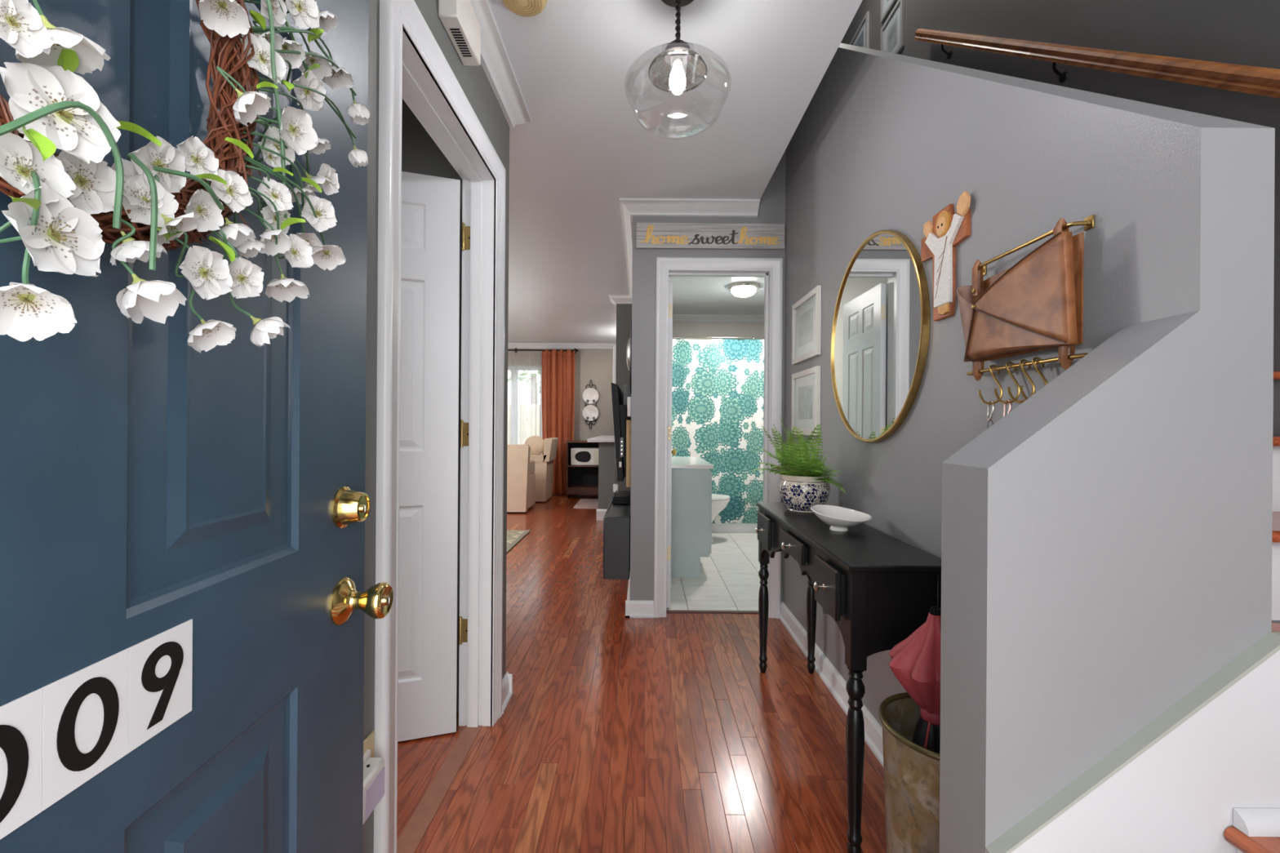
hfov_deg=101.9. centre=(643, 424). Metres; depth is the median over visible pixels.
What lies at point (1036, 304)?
holder
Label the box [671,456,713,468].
countertop
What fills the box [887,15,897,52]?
print
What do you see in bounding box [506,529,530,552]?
area rug
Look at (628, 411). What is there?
thermostat
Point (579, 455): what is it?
microwave
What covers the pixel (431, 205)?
door
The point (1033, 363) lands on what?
hook
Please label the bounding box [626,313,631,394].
wall clock
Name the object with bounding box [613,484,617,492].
power adapter
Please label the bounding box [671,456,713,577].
bathroom vanity
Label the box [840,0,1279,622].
wall
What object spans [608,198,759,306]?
crown molding
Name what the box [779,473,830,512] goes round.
pot
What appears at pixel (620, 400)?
television
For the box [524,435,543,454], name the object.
cushion
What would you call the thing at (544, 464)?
slipcovered chair
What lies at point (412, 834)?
threshold
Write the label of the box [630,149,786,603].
wall
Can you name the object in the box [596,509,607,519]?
baseboard
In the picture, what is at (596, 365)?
wall
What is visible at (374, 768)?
plug-in air freshener
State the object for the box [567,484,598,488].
shelf
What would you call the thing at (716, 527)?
bathtub
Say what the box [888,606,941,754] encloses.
umbrella
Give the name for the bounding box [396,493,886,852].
floor
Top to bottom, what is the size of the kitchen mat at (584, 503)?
0.008 m
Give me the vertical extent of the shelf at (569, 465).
0.020 m
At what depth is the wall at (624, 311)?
5.33 m
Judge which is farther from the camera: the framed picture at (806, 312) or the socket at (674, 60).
the framed picture at (806, 312)
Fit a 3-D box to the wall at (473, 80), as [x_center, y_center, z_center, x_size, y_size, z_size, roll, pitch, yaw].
[-0.629,-0.093,0.975,0.120,2.457,2.390,0,0,0]
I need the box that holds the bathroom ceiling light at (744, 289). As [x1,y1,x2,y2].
[727,281,759,297]
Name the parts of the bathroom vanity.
door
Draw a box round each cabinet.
[603,495,631,579]
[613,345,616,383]
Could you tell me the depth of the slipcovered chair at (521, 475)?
6.60 m
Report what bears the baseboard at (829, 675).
attached to the wall at (1181, 202)
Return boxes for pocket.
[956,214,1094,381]
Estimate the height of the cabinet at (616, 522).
0.376 m
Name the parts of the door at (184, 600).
number plate, number plate, number plate, panel, panel, knob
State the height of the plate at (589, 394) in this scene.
0.260 m
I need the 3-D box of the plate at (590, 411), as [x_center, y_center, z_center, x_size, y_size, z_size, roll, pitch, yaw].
[-0.867,-0.196,8.451,0.260,0.260,0.021,0,0,0]
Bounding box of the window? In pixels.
[507,365,542,454]
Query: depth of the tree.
14.92 m
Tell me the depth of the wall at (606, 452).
6.20 m
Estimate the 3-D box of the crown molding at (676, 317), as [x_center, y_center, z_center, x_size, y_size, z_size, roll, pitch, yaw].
[0.935,-1.273,6.213,1.748,0.075,0.075,0,0,0]
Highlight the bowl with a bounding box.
[810,504,871,531]
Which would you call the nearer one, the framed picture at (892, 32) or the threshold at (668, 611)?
the threshold at (668, 611)
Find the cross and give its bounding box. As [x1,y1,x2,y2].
[920,191,970,321]
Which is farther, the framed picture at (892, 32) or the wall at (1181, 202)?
the framed picture at (892, 32)
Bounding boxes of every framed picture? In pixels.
[791,285,821,364]
[791,365,820,435]
[848,11,869,48]
[880,0,896,22]
[880,0,904,53]
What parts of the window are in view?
sash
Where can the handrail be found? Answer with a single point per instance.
(1261, 81)
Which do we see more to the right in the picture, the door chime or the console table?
the console table
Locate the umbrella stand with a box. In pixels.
[878,692,940,852]
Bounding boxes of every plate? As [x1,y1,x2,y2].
[582,387,598,404]
[582,404,598,421]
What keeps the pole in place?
attached to the wall at (596, 365)
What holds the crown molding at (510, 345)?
attached to the wall at (596, 365)
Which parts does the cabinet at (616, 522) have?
door panel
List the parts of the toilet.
seat, lid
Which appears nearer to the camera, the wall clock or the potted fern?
the potted fern
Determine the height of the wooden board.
0.420 m
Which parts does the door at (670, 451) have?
knob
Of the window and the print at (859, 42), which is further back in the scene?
the window
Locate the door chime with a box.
[438,0,480,66]
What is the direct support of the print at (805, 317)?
attached to the framed picture at (806, 312)
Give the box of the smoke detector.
[502,0,547,17]
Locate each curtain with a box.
[542,349,575,494]
[671,336,764,523]
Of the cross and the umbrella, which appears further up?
the cross
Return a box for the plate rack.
[585,379,596,428]
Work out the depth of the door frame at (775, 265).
3.08 m
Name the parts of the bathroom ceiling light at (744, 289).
lamp shade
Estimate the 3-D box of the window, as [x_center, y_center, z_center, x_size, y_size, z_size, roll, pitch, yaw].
[-2.590,0.042,8.560,1.920,2.040,0.080,0,0,0]
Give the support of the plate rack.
attached to the wall at (596, 365)
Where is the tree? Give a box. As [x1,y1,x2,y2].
[507,370,540,414]
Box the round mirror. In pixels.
[830,230,929,442]
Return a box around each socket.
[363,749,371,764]
[664,38,691,66]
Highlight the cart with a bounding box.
[565,440,598,498]
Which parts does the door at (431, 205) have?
panel, panel, panel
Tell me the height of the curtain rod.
0.025 m
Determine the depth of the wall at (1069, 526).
0.78 m
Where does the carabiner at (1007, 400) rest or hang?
hanging from the hook at (1013, 378)
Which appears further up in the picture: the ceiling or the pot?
the ceiling
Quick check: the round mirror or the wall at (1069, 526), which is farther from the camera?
the round mirror
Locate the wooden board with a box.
[626,420,631,487]
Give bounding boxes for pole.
[507,347,577,353]
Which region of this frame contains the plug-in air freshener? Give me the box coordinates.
[363,757,385,823]
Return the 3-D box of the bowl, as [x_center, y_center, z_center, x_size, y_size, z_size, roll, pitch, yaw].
[0.681,0.325,1.790,0.205,0.075,0.184,0,0,0]
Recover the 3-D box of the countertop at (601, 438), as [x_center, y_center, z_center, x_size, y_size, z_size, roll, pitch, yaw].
[-0.372,0.185,7.085,0.588,0.040,1.930,0,0,0]
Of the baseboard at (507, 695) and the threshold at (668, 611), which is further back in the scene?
the threshold at (668, 611)
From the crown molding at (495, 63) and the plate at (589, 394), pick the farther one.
the plate at (589, 394)
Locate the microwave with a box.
[570,447,598,465]
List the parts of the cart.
panel, panel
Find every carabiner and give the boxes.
[986,400,994,428]
[1003,399,1011,417]
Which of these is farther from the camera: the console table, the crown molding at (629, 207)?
the crown molding at (629, 207)
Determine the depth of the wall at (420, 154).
2.05 m
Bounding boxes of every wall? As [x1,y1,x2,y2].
[362,0,509,852]
[401,98,462,711]
[507,348,613,440]
[598,442,615,509]
[615,303,631,495]
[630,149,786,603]
[672,322,764,339]
[782,43,1275,727]
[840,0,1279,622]
[939,310,1199,852]
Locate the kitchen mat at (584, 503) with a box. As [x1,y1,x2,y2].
[573,498,598,508]
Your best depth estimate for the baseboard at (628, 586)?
3.13 m
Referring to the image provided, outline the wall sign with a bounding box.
[635,222,784,249]
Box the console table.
[755,502,941,852]
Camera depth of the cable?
3.25 m
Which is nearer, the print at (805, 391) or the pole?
the print at (805, 391)
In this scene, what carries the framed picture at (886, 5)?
attached to the wall at (1237, 32)
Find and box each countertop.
[586,435,614,442]
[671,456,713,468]
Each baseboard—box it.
[502,671,512,714]
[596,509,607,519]
[625,574,630,617]
[625,600,653,617]
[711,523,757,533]
[779,601,883,767]
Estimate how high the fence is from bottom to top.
1.780 m
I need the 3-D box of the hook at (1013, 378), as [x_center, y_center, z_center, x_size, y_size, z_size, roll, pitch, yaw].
[0.789,-0.092,1.127,0.041,0.092,0.036,0,0,23]
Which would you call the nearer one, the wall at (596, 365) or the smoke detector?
the smoke detector
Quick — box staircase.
[985,371,1279,852]
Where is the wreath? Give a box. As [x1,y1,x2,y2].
[0,0,369,352]
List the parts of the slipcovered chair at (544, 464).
armrest, backrest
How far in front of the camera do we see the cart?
8.28 m
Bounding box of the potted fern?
[751,417,847,512]
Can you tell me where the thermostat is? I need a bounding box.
[626,396,631,417]
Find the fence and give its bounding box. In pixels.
[507,404,540,444]
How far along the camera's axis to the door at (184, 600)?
0.49 m
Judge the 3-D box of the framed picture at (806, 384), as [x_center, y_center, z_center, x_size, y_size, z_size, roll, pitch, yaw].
[0.826,-0.114,2.660,0.017,0.330,0.420,0,0,0]
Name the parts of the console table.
knob, leg, drawer, knob, drawer, leg, knob, drawer, moulding, leg, leg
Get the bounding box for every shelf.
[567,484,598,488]
[568,464,598,466]
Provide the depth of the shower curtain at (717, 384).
5.47 m
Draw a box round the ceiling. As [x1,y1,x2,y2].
[487,0,862,343]
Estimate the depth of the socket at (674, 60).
1.55 m
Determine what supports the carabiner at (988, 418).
hanging from the hook at (991, 366)
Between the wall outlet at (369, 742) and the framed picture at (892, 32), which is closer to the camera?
the wall outlet at (369, 742)
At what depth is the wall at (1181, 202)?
1.10 m
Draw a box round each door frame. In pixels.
[373,0,506,852]
[653,257,782,618]
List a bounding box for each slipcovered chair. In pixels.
[506,444,535,511]
[529,437,558,501]
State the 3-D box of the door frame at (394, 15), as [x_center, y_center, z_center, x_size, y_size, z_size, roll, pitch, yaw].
[-0.619,0.063,1.574,0.142,2.145,0.934,0,0,0]
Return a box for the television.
[611,382,631,481]
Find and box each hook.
[978,364,1002,404]
[994,361,1020,404]
[1007,359,1035,403]
[1019,356,1048,399]
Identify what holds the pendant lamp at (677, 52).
hanging from the ceiling
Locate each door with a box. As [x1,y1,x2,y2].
[0,0,393,852]
[397,171,470,742]
[666,281,676,608]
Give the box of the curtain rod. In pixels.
[672,336,764,339]
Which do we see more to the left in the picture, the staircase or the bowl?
the bowl
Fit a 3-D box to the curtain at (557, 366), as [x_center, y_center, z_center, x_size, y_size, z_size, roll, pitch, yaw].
[-1.365,-0.048,8.358,0.588,2.333,0.136,0,0,0]
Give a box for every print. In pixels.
[798,306,813,347]
[798,384,813,419]
[854,30,863,47]
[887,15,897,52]
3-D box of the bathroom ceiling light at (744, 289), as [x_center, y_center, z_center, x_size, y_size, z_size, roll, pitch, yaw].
[0.944,-1.261,4.900,0.300,0.099,0.300,0,0,0]
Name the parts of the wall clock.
frame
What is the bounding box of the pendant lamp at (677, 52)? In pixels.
[624,0,731,138]
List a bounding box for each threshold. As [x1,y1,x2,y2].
[396,725,482,852]
[666,609,758,613]
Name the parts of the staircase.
shoe moulding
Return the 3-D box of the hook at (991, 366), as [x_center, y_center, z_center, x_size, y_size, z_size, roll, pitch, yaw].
[0.789,-0.092,1.181,0.041,0.092,0.036,0,0,23]
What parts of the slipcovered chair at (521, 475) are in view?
armrest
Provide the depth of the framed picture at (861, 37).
4.40 m
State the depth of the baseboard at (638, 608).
3.08 m
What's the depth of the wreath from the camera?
0.41 m
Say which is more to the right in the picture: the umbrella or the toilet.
the umbrella
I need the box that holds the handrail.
[914,28,1279,97]
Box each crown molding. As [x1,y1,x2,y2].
[469,0,531,128]
[507,342,616,348]
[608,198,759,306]
[672,314,764,322]
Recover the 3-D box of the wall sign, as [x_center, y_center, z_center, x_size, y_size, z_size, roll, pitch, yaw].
[0.395,-1.119,3.077,0.878,0.148,0.022,0,0,0]
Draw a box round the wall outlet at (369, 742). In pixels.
[363,730,374,764]
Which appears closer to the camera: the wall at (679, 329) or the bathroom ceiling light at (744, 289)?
the bathroom ceiling light at (744, 289)
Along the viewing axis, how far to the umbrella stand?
1.05 m
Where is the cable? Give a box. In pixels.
[605,490,617,513]
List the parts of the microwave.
control panel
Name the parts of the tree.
crown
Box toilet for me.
[711,493,729,542]

